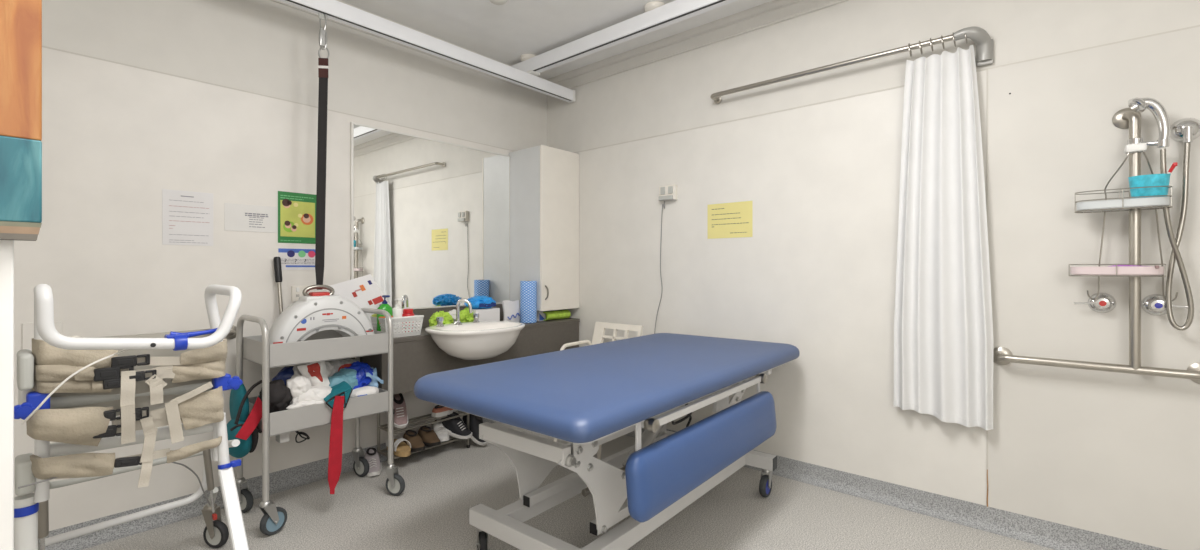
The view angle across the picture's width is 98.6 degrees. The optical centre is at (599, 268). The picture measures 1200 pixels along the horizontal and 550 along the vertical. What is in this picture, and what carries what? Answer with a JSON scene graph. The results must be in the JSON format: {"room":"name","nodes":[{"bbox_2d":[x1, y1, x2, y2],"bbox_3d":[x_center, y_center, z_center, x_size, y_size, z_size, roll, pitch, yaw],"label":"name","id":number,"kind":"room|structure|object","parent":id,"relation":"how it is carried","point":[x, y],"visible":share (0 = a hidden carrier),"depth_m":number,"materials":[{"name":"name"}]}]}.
{"room":"accessible changing room","nodes":[
{"label":"accessible changing room","id":0,"kind":"room"},
{"bbox_2d":[14,0,546,530],"bbox_3d":[-1.846,-0.173,2.720,0.106,2.720,4.400,0,0,41],"label":"wall","id":1,"kind":"structure","parent":0,"point":[141,99],"depth_m":2.50,"materials":[{"name":"paint"}]},
{"bbox_2d":[22,321,61,350],"bbox_3d":[-2.291,0.300,2.121,0.008,0.164,0.112,0,0,41],"label":"plate","id":2,"kind":"object","parent":1,"relation":"attached to","point":[27,328],"visible":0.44,"depth_m":2.09,"materials":[{"name":"white plastic"}]},
{"bbox_2d":[71,325,236,338],"bbox_3d":[-2.026,0.319,2.380,0.072,0.072,0.622,0,0,41],"label":"grab rail","id":3,"kind":"object","parent":1,"relation":"attached to","point":[232,334],"visible":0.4,"depth_m":2.58,"materials":[{"name":"metal"}]},
{"bbox_2d":[162,189,212,245],"bbox_3d":[-1.980,-0.244,2.483,0.002,0.260,0.195,0,0,41],"label":"notice","id":4,"kind":"object","parent":1,"relation":"attached to","point":[187,216],"visible":1,"depth_m":2.48,"materials":[{"name":"white paper"}]},
{"bbox_2d":[224,203,276,232],"bbox_3d":[-1.810,-0.263,2.681,0.002,0.138,0.236,0,0,41],"label":"notice","id":5,"kind":"object","parent":1,"relation":"attached to","point":[237,217],"visible":1,"depth_m":2.68,"materials":[{"name":"paper"}]},
{"bbox_2d":[39,418,496,549],"bbox_3d":[-1.826,1.136,2.637,0.045,0.101,4.300,0,0,41],"label":"baseboard","id":6,"kind":"structure","parent":1,"relation":"attached to","point":[289,478],"depth_m":2.47,"materials":[{"name":"plastic"}]},
{"bbox_2d":[273,257,282,314],"bbox_3d":[-1.693,0.180,2.732,0.096,0.493,0.034,0,0,31],"label":"handle","id":7,"kind":"object","parent":1,"relation":"attached to","point":[277,260],"visible":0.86,"depth_m":2.73,"materials":[{"name":"black plastic"}]},
{"bbox_2d":[278,248,314,269],"bbox_3d":[-1.666,-0.054,2.846,0.003,0.119,0.191,0,0,41],"label":"poster","id":8,"kind":"object","parent":1,"relation":"attached to","point":[291,258],"visible":0.98,"depth_m":2.84,"materials":[{"name":"white paper"}]},
{"bbox_2d":[278,191,315,243],"bbox_3d":[-1.667,-0.281,2.845,0.005,0.278,0.194,0,0,41],"label":"poster","id":9,"kind":"object","parent":1,"relation":"attached to","point":[296,211],"visible":0.98,"depth_m":2.84,"materials":[{"name":"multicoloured paper"}]},
{"bbox_2d":[291,286,313,301],"bbox_3d":[-1.634,0.135,2.850,0.050,0.085,0.112,0,0,41],"label":"power outlet","id":10,"kind":"object","parent":1,"relation":"attached to","point":[296,291],"visible":0.44,"depth_m":2.83,"materials":[{"name":"white plastic"}]},
{"bbox_2d":[271,0,546,95],"bbox_3d":[-1.814,-1.483,2.626,0.078,0.100,4.300,0,0,41],"label":"trim","id":11,"kind":"structure","parent":1,"relation":"attached to","point":[288,5],"depth_m":3.31,"materials":[{"name":"paint"}]},
{"bbox_2d":[350,122,509,308],"bbox_3d":[-1.086,-0.304,3.506,0.022,1.133,1.193,0,0,41],"label":"wall mirror","id":12,"kind":"object","parent":1,"relation":"attached to","point":[430,218],"visible":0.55,"depth_m":3.43,"materials":[{"name":"clear glass"}]},
{"bbox_2d":[351,304,579,394],"bbox_3d":[-0.814,0.481,3.538,0.390,0.432,1.597,0,0,41],"label":"countertop","id":13,"kind":"structure","parent":1,"relation":"attached to","point":[418,356],"depth_m":3.11,"materials":[{"name":"grey laminate"}]},
{"bbox_2d":[371,315,423,337],"bbox_3d":[-1.180,0.328,2.991,0.198,0.117,0.236,0,0,41],"label":"plastic basket","id":14,"kind":"object","parent":13,"relation":"on","point":[417,319],"visible":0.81,"depth_m":2.93,"materials":[{"name":"white plastic"}]},
{"bbox_2d":[377,295,392,330],"bbox_3d":[-1.219,0.265,2.926,0.070,0.233,0.088,0,0,41],"label":"soap bottle","id":15,"kind":"object","parent":14,"relation":"in","point":[384,306],"visible":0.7,"depth_m":2.91,"materials":[{"name":"green plastic"}]},
{"bbox_2d":[392,299,402,332],"bbox_3d":[-1.181,0.278,3.003,0.073,0.208,0.070,0,0,41],"label":"pump bottle","id":16,"kind":"object","parent":14,"relation":"in","point":[397,311],"visible":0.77,"depth_m":2.98,"materials":[{"name":"white plastic"}]},
{"bbox_2d":[402,309,413,332],"bbox_3d":[-1.125,0.308,3.024,0.072,0.148,0.072,0,0,41],"label":"plastic jar","id":17,"kind":"object","parent":14,"relation":"in","point":[406,312],"visible":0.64,"depth_m":3.00,"materials":[{"name":"red plastic"}]},
{"bbox_2d":[429,311,453,325],"bbox_3d":[-1.015,0.326,3.289,0.151,0.121,0.165,0,0,41],"label":"cleaning cloth","id":18,"kind":"object","parent":13,"relation":"on","point":[448,319],"visible":0.51,"depth_m":3.25,"materials":[{"name":"green fabric"}]},
{"bbox_2d":[449,309,455,322],"bbox_3d":[-0.980,0.327,3.439,0.141,0.118,0.163,0,0,41],"label":"bundle","id":19,"kind":"object","parent":13,"relation":"on","point":[452,313],"visible":0.19,"depth_m":3.39,"materials":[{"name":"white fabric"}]},
{"bbox_2d":[460,307,473,322],"bbox_3d":[-0.891,0.321,3.451,0.134,0.130,0.155,0,0,41],"label":"cleaning cloth","id":20,"kind":"object","parent":13,"relation":"on","point":[465,316],"visible":0.33,"depth_m":3.40,"materials":[{"name":"green fabric"}]},
{"bbox_2d":[425,321,524,359],"bbox_3d":[-0.748,0.440,3.133,0.480,0.191,0.608,0,0,41],"label":"basin","id":21,"kind":"object","parent":13,"relation":"in","point":[483,339],"visible":0.98,"depth_m":2.97,"materials":[{"name":"ceramic"}]},
{"bbox_2d":[436,298,479,326],"bbox_3d":[-0.863,0.264,3.208,0.094,0.162,0.330,0,0,35],"label":"mixer tap","id":22,"kind":"object","parent":21,"relation":"on","point":[439,320],"visible":1,"depth_m":3.21,"materials":[{"name":"silver metal"}]},
{"bbox_2d":[472,307,499,320],"bbox_3d":[-0.800,0.328,3.524,0.120,0.118,0.198,0,0,41],"label":"tissue box","id":23,"kind":"object","parent":13,"relation":"on","point":[489,314],"visible":0.36,"depth_m":3.49,"materials":[{"name":"white cardboard"}]},
{"bbox_2d":[464,296,495,308],"bbox_3d":[-0.815,0.224,3.507,0.172,0.086,0.228,0,0,41],"label":"packet","id":24,"kind":"object","parent":23,"relation":"on","point":[477,302],"visible":0.86,"depth_m":3.45,"materials":[{"name":"blue plastic"}]},
{"bbox_2d":[502,300,519,321],"bbox_3d":[-0.625,0.305,3.684,0.046,0.166,0.148,0,0,41],"label":"packet","id":25,"kind":"object","parent":13,"relation":"on","point":[511,309],"visible":0.94,"depth_m":3.67,"materials":[{"name":"white paper"}]},
{"bbox_2d":[520,281,536,322],"bbox_3d":[-0.517,0.236,3.729,0.118,0.302,0.118,0,0,41],"label":"paper roll","id":26,"kind":"object","parent":13,"relation":"on","point":[528,289],"visible":1,"depth_m":3.68,"materials":[{"name":"blue paper"}]},
{"bbox_2d":[537,311,545,320],"bbox_3d":[-0.450,0.343,3.866,0.062,0.088,0.066,0,0,41],"label":"carton","id":27,"kind":"object","parent":13,"relation":"on","point":[540,315],"visible":0.47,"depth_m":3.84,"materials":[{"name":"white cardboard"}]},
{"bbox_2d":[543,310,570,319],"bbox_3d":[-0.339,0.351,3.938,0.087,0.066,0.245,0,0,41],"label":"cloth","id":28,"kind":"object","parent":13,"relation":"on","point":[561,314],"visible":0.99,"depth_m":3.90,"materials":[{"name":"green fabric"}]},
{"bbox_2d":[509,145,578,310],"bbox_3d":[-0.417,-0.296,3.985,0.403,1.203,0.404,0,0,41],"label":"upper cabinet","id":29,"kind":"object","parent":1,"relation":"attached to","point":[544,180],"visible":0.98,"depth_m":3.85,"materials":[{"name":"white wood"}]},
{"bbox_2d":[340,0,772,78],"bbox_3d":[0.125,-1.583,0.953,5.400,0.100,4.500,0,0,41],"label":"ceiling","id":30,"kind":"structure","parent":0,"point":[508,31],"depth_m":3.18,"materials":[{"name":"paint"}]},
{"bbox_2d":[490,0,507,4],"bbox_3d":[-0.571,-1.512,2.887,0.120,0.042,0.120,0,0,41],"label":"smoke detector","id":31,"kind":"object","parent":30,"relation":"attached to","point":[496,2],"visible":1,"depth_m":2.89,"materials":[{"name":"paint"}]},
{"bbox_2d":[511,0,736,72],"bbox_3d":[1.227,-1.470,2.234,5.006,0.125,0.124,0,0,41],"label":"rail","id":32,"kind":"object","parent":30,"relation":"attached to","point":[657,15],"visible":0.8,"depth_m":3.13,"materials":[{"name":"white metal"}]},
{"bbox_2d":[277,0,574,102],"bbox_3d":[-1.580,-1.364,2.481,0.122,0.102,4.186,0,0,41],"label":"rail","id":33,"kind":"object","parent":32,"relation":"attached to","point":[335,10],"visible":1,"depth_m":3.08,"materials":[{"name":"white metal"}]},
{"bbox_2d":[315,13,329,289],"bbox_3d":[-1.432,-0.609,2.653,0.050,1.428,0.061,0,0,19],"label":"strap","id":34,"kind":"object","parent":33,"relation":"hanging from","point":[323,67],"visible":1,"depth_m":2.65,"materials":[{"name":"fabric"}]},
{"bbox_2d":[83,430,1053,549],"bbox_3d":[0.125,1.237,0.953,5.200,0.100,4.300,0,0,41],"label":"floor","id":35,"kind":"structure","parent":0,"point":[442,482],"depth_m":2.46,"materials":[{"name":"plastic"}]},
{"bbox_2d":[0,240,13,549],"bbox_3d":[-1.118,-0.173,0.897,0.110,2.720,0.130,0,0,41],"label":"trim","id":36,"kind":"structure","parent":35,"relation":"on","point":[6,246],"depth_m":0.90,"materials":[{"name":"white paint"}]},
{"bbox_2d":[0,0,41,240],"bbox_3d":[-1.072,-0.792,0.827,0.052,1.483,0.240,0,0,41],"label":"board","id":37,"kind":"object","parent":36,"relation":"attached to","point":[20,20],"visible":1,"depth_m":0.88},
{"bbox_2d":[14,284,248,549],"bbox_3d":[-1.442,0.612,1.672,1.093,1.149,0.613,0,0,41],"label":"sling chair","id":38,"kind":"object","parent":35,"relation":"on","point":[70,389],"visible":1,"depth_m":1.51,"materials":[{"name":"white plastic"}]},
{"bbox_2d":[215,412,229,468],"bbox_3d":[-1.270,0.587,1.736,0.049,0.203,0.031,0,0,5],"label":"frame","id":39,"kind":"object","parent":38,"relation":"attached to","point":[221,451],"depth_m":1.72,"materials":[{"name":"white plastic"}]},
{"bbox_2d":[235,308,404,535],"bbox_3d":[-1.409,0.703,2.613,0.493,0.968,0.648,0,0,41],"label":"trolley","id":40,"kind":"object","parent":35,"relation":"on","point":[325,345],"visible":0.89,"depth_m":2.48,"materials":[{"name":"silver metal"}]},
{"bbox_2d":[227,380,261,457],"bbox_3d":[-1.644,0.682,2.367,0.284,0.353,0.144,0,0,41],"label":"sling bag","id":41,"kind":"object","parent":40,"relation":"hanging from","point":[242,426],"visible":0.85,"depth_m":2.31,"materials":[{"name":"teal fabric"}]},
{"bbox_2d":[259,379,292,412],"bbox_3d":[-1.485,0.626,2.418,0.174,0.228,0.160,0,0,41],"label":"bundle","id":42,"kind":"object","parent":40,"relation":"in","point":[280,396],"visible":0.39,"depth_m":2.35,"materials":[{"name":"fabric"}]},
{"bbox_2d":[272,366,293,384],"bbox_3d":[-1.548,0.612,2.583,0.117,0.255,0.191,0,0,41],"label":"pouch","id":43,"kind":"object","parent":40,"relation":"in","point":[287,372],"visible":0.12,"depth_m":2.53,"materials":[{"name":"plastic"}]},
{"bbox_2d":[295,431,309,442],"bbox_3d":[-1.500,0.809,2.590,0.036,0.131,0.071,0,0,41],"label":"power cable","id":44,"kind":"object","parent":40,"relation":"hanging from","point":[297,432],"visible":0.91,"depth_m":2.59,"materials":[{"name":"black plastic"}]},
{"bbox_2d":[286,375,332,409],"bbox_3d":[-1.395,0.583,2.483,0.154,0.154,0.246,0,0,37],"label":"cloth","id":45,"kind":"object","parent":40,"relation":"on","point":[303,393],"visible":0.86,"depth_m":2.42,"materials":[{"name":"white fabric"}]},
{"bbox_2d":[291,361,336,398],"bbox_3d":[-1.435,0.579,2.619,0.235,0.258,0.277,0,0,41],"label":"shopping bag","id":46,"kind":"object","parent":40,"relation":"on","point":[318,373],"visible":0.34,"depth_m":2.53,"materials":[{"name":"white plastic"}]},
{"bbox_2d":[307,363,322,381],"bbox_3d":[-1.389,0.524,2.522,0.040,0.136,0.102,0,0,41],"label":"print","id":47,"kind":"object","parent":46,"relation":"attached to","point":[314,370],"depth_m":2.52},
{"bbox_2d":[243,330,388,367],"bbox_3d":[-1.435,0.387,2.623,0.397,0.105,0.550,0,0,41],"label":"tray","id":48,"kind":"object","parent":40,"relation":"on","point":[325,345],"depth_m":2.47,"materials":[{"name":"grey metal"}]},
{"bbox_2d":[248,388,388,436],"bbox_3d":[-1.435,0.692,2.623,0.397,0.105,0.550,0,0,41],"label":"tray","id":49,"kind":"object","parent":40,"relation":"on","point":[280,423],"depth_m":2.44,"materials":[{"name":"grey metal"}]},
{"bbox_2d":[269,285,374,343],"bbox_3d":[-1.406,0.256,2.620,0.143,0.355,0.504,0,0,41],"label":"ceiling hoist unit","id":50,"kind":"object","parent":40,"relation":"in","point":[314,312],"visible":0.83,"depth_m":2.55,"materials":[{"name":"plastic"}]},
{"bbox_2d":[324,381,352,493],"bbox_3d":[-1.294,0.821,2.527,0.118,0.512,0.127,0,0,41],"label":"sling","id":51,"kind":"object","parent":40,"relation":"hanging from","point":[340,402],"visible":0.97,"depth_m":2.48,"materials":[{"name":"red fabric"}]},
{"bbox_2d":[328,358,357,371],"bbox_3d":[-1.397,0.579,2.763,0.276,0.219,0.205,0,0,-44],"label":"paper bag","id":52,"kind":"object","parent":40,"relation":"in","point":[338,364],"visible":0.09,"depth_m":2.72,"materials":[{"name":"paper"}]},
{"bbox_2d":[338,364,351,371],"bbox_3d":[-1.325,0.524,2.700,0.084,0.055,0.015,0,0,-45],"label":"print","id":53,"kind":"object","parent":52,"relation":"attached to","point":[345,365],"depth_m":2.70},
{"bbox_2d":[330,274,388,325],"bbox_3d":[-1.347,0.208,2.936,0.053,0.358,0.361,0,0,41],"label":"card","id":54,"kind":"object","parent":40,"relation":"on","point":[364,292],"visible":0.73,"depth_m":2.94,"materials":[{"name":"white paper"}]},
{"bbox_2d":[344,361,382,389],"bbox_3d":[-1.288,0.590,2.740,0.163,0.199,0.214,0,0,41],"label":"packet","id":55,"kind":"object","parent":40,"relation":"on","point":[364,375],"visible":0.47,"depth_m":2.71,"materials":[{"name":"plastic"}]},
{"bbox_2d":[328,368,357,395],"bbox_3d":[-1.322,0.589,2.655,0.127,0.146,0.189,0,0,41],"label":"plastic sheet","id":56,"kind":"object","parent":55,"relation":"on","point":[347,375],"visible":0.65,"depth_m":2.63,"materials":[{"name":"blue plastic"}]},
{"bbox_2d":[350,386,378,397],"bbox_3d":[-1.226,0.643,2.672,0.098,0.063,0.163,0,0,41],"label":"pad","id":57,"kind":"object","parent":40,"relation":"on","point":[366,390],"visible":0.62,"depth_m":2.65,"materials":[{"name":"white fabric"}]},
{"bbox_2d":[368,367,377,387],"bbox_3d":[-1.257,0.616,2.783,0.142,0.172,0.062,0,0,41],"label":"clear bag","id":58,"kind":"object","parent":40,"relation":"in","point":[374,383],"visible":0.32,"depth_m":2.76,"materials":[{"name":"blue plastic"}]},
{"bbox_2d":[365,448,381,476],"bbox_3d":[-1.340,1.134,3.036,0.103,0.106,0.240,0,0,-29],"label":"trainer","id":59,"kind":"object","parent":35,"relation":"on","point":[375,467],"visible":0.84,"depth_m":3.02,"materials":[{"name":"fabric"}]},
{"bbox_2d":[377,409,469,462],"bbox_3d":[-1.112,1.004,3.285,0.192,0.365,0.548,0,0,41],"label":"shoe rack","id":60,"kind":"object","parent":35,"relation":"on","point":[379,426],"visible":0.4,"depth_m":3.21,"materials":[{"name":"silver metal"}]},
{"bbox_2d":[385,393,407,427],"bbox_3d":[-1.231,0.837,3.118,0.122,0.210,0.212,0,0,-35],"label":"shoe","id":61,"kind":"object","parent":60,"relation":"on","point":[400,416],"visible":0.7,"depth_m":3.08,"materials":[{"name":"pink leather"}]},
{"bbox_2d":[386,434,410,456],"bbox_3d":[-1.218,1.059,3.123,0.096,0.090,0.240,0,0,-44],"label":"sandal","id":62,"kind":"object","parent":60,"relation":"on","point":[401,449],"visible":0.79,"depth_m":3.07},
{"bbox_2d":[403,430,424,451],"bbox_3d":[-1.153,1.064,3.199,0.108,0.080,0.250,0,0,-39],"label":"shoe","id":63,"kind":"object","parent":60,"relation":"on","point":[415,440],"visible":0.86,"depth_m":3.17,"materials":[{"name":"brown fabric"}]},
{"bbox_2d":[418,426,440,446],"bbox_3d":[-1.089,1.064,3.289,0.108,0.080,0.250,0,0,-41],"label":"shoe","id":64,"kind":"object","parent":60,"relation":"on","point":[428,436],"visible":0.91,"depth_m":3.25,"materials":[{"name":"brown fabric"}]},
{"bbox_2d":[432,417,448,441],"bbox_3d":[-1.046,1.049,3.384,0.108,0.110,0.250,0,0,-27],"label":"shoe","id":65,"kind":"object","parent":60,"relation":"on","point":[439,429],"visible":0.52,"depth_m":3.35,"materials":[{"name":"white fabric"}]},
{"bbox_2d":[432,405,456,416],"bbox_3d":[-1.024,0.923,3.417,0.097,0.062,0.210,0,0,27],"label":"shoe","id":66,"kind":"object","parent":60,"relation":"on","point":[438,410],"visible":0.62,"depth_m":3.34,"materials":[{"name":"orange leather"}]},
{"bbox_2d":[442,412,471,438],"bbox_3d":[-0.941,1.018,3.391,0.236,0.160,0.109,0,0,25],"label":"shoe","id":67,"kind":"object","parent":60,"relation":"on","point":[455,427],"visible":0.88,"depth_m":3.35,"materials":[{"name":"black fabric"}]},
{"bbox_2d":[461,414,486,444],"bbox_3d":[-0.847,1.052,3.486,0.234,0.232,0.114,0,0,36],"label":"shoe","id":68,"kind":"object","parent":35,"relation":"on","point":[475,420],"visible":0.41,"depth_m":3.44,"materials":[{"name":"black fabric"}]},
{"bbox_2d":[554,322,642,459],"bbox_3d":[-0.014,0.784,3.425,0.465,0.805,0.463,0,0,41],"label":"chair","id":69,"kind":"object","parent":35,"relation":"on","point":[599,330],"visible":0.16,"depth_m":3.58,"materials":[{"name":"beige plastic"}]},
{"bbox_2d":[414,333,798,549],"bbox_3d":[0.185,0.796,2.401,0.955,0.782,1.864,0,0,39],"label":"couch","id":70,"kind":"object","parent":35,"relation":"on","point":[586,398],"visible":1,"depth_m":1.93,"materials":[{"name":"blue leather"}]},
{"bbox_2d":[547,0,1199,549],"bbox_3d":[1.560,-0.173,2.615,5.200,2.720,0.109,0,0,41],"label":"wall","id":71,"kind":"structure","parent":0,"point":[817,156],"depth_m":2.62,"materials":[{"name":"paint"}]},
{"bbox_2d":[654,293,661,333],"bbox_3d":[0.409,0.302,3.510,0.057,0.274,0.050,0,0,41],"label":"power cable","id":72,"kind":"object","parent":71,"relation":"attached to","point":[661,293],"depth_m":3.54,"materials":[{"name":"grey plastic"}]},
{"bbox_2d":[660,243,662,288],"bbox_3d":[0.430,-0.020,3.491,0.016,0.303,0.050,0,0,41],"label":"power cable","id":73,"kind":"object","parent":71,"relation":"attached to","point":[660,243],"depth_m":3.53,"materials":[{"name":"grey plastic"}]},
{"bbox_2d":[659,184,676,236],"bbox_3d":[0.469,-0.388,3.458,0.134,0.339,0.050,0,0,41],"label":"power outlet","id":74,"kind":"object","parent":71,"relation":"attached to","point":[667,192],"depth_m":3.46,"materials":[{"name":"grey plastic"}]},
{"bbox_2d":[660,187,664,194],"bbox_3d":[0.424,-0.528,3.479,0.034,0.048,0.011,0,0,41],"label":"switch","id":75,"kind":"object","parent":74,"relation":"attached to","point":[662,189],"depth_m":3.47,"materials":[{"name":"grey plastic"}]},
{"bbox_2d":[668,186,672,193],"bbox_3d":[0.470,-0.528,3.439,0.034,0.048,0.011,0,0,41],"label":"switch","id":76,"kind":"object","parent":74,"relation":"attached to","point":[670,188],"depth_m":3.43,"materials":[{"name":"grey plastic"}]},
{"bbox_2d":[547,0,848,95],"bbox_3d":[1.504,-1.483,2.551,5.200,0.100,0.078,0,0,41],"label":"trim","id":77,"kind":"structure","parent":71,"relation":"attached to","point":[775,11],"depth_m":3.31,"materials":[{"name":"paint"}]},
{"bbox_2d":[707,200,752,239],"bbox_3d":[0.802,-0.303,3.201,0.311,0.229,0.003,0,0,41],"label":"note","id":78,"kind":"object","parent":71,"relation":"attached to","point":[734,219],"visible":1,"depth_m":3.19,"materials":[{"name":"paper"}]},
{"bbox_2d":[710,26,993,103],"bbox_3d":[1.227,-1.012,2.772,1.410,0.162,0.135,0,0,41],"label":"curtain rod","id":79,"kind":"object","parent":71,"relation":"attached to","point":[984,44],"visible":1,"depth_m":2.48,"materials":[{"name":"metal"}]},
{"bbox_2d":[893,45,992,429],"bbox_3d":[1.601,-0.151,2.426,0.396,1.740,0.064,0,0,41],"label":"shower curtain","id":80,"kind":"object","parent":79,"relation":"hanging from","point":[943,323],"visible":1,"depth_m":2.41,"materials":[{"name":"fabric"}]},
{"bbox_2d":[625,428,1165,549],"bbox_3d":[1.515,1.136,2.563,5.200,0.101,0.045,0,0,41],"label":"baseboard","id":81,"kind":"structure","parent":71,"relation":"attached to","point":[1056,536],"depth_m":2.44,"materials":[{"name":"plastic"}]},
{"bbox_2d":[1074,293,1115,312],"bbox_3d":[2.023,0.139,2.110,0.127,0.084,0.056,0,0,41],"label":"tap","id":82,"kind":"object","parent":71,"relation":"attached to","point":[1105,303],"visible":0.98,"depth_m":2.09,"materials":[{"name":"silver metal"}]},
{"bbox_2d":[993,108,1199,383],"bbox_3d":[2.010,-0.106,2.102,0.679,1.078,0.086,0,0,41],"label":"grab rail","id":83,"kind":"object","parent":71,"relation":"attached to","point":[1125,118],"visible":0.96,"depth_m":2.00,"materials":[{"name":"metal"}]},
{"bbox_2d":[1068,143,1177,300],"bbox_3d":[2.030,-0.179,2.009,0.307,0.609,0.123,0,0,41],"label":"shower caddy","id":84,"kind":"object","parent":83,"relation":"hanging from","point":[1138,147],"visible":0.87,"depth_m":1.99,"materials":[{"name":"silver metal"}]},
{"bbox_2d":[1070,266,1163,275],"bbox_3d":[2.014,0.007,2.017,0.261,0.034,0.101,0,0,41],"label":"soap tray","id":85,"kind":"object","parent":84,"relation":"in","point":[1121,270],"visible":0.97,"depth_m":1.97,"materials":[{"name":"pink plastic"}]},
{"bbox_2d":[1108,265,1158,268],"bbox_3d":[2.026,-0.008,1.962,0.136,0.019,0.028,0,0,41],"label":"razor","id":86,"kind":"object","parent":85,"relation":"in","point":[1156,266],"visible":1,"depth_m":1.96,"materials":[{"name":"purple plastic"}]},
{"bbox_2d":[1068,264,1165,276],"bbox_3d":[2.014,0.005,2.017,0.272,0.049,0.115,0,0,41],"label":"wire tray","id":87,"kind":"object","parent":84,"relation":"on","point":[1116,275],"depth_m":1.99,"materials":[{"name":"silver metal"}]},
{"bbox_2d":[1075,186,1171,212],"bbox_3d":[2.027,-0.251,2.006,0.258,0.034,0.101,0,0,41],"label":"soap tray","id":88,"kind":"object","parent":84,"relation":"in","point":[1148,201],"visible":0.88,"depth_m":1.97,"materials":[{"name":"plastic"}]},
{"bbox_2d":[1128,174,1170,197],"bbox_3d":[2.083,-0.297,1.958,0.112,0.112,0.081,0,0,41],"label":"tub","id":89,"kind":"object","parent":88,"relation":"on","point":[1151,179],"visible":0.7,"depth_m":1.93,"materials":[{"name":"teal plastic"}]},
{"bbox_2d":[1167,162,1177,173],"bbox_3d":[2.116,-0.327,1.921,0.012,0.133,0.047,0,0,-26],"label":"toothbrush","id":90,"kind":"object","parent":89,"relation":"in","point":[1174,164],"visible":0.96,"depth_m":1.91,"materials":[{"name":"red plastic"}]},
{"bbox_2d":[1127,98,1169,147],"bbox_3d":[2.087,-0.554,1.964,0.110,0.198,0.098,0,0,41],"label":"shower","id":91,"kind":"object","parent":83,"relation":"attached to","point":[1158,110],"visible":0.98,"depth_m":1.93,"materials":[{"name":"silver metal"}]},
{"bbox_2d":[1141,294,1187,315],"bbox_3d":[2.172,0.140,1.981,0.127,0.084,0.056,0,0,41],"label":"tap","id":92,"kind":"object","parent":71,"relation":"attached to","point":[1154,304],"visible":0.87,"depth_m":2.00,"materials":[{"name":"silver metal"}]},
{"bbox_2d":[1160,118,1199,330],"bbox_3d":[2.181,-0.172,1.934,0.148,0.804,0.088,0,0,-31],"label":"shower hose","id":93,"kind":"object","parent":92,"relation":"attached to","point":[1186,130],"visible":0.96,"depth_m":1.93,"materials":[{"name":"silver metal"}]},
{"bbox_2d":[1170,118,1199,142],"bbox_3d":[2.215,-0.524,1.946,0.089,0.100,0.054,0,0,41],"label":"wall outlet","id":94,"kind":"object","parent":71,"relation":"attached to","point":[1186,130],"depth_m":1.94,"materials":[{"name":"silver metal"}]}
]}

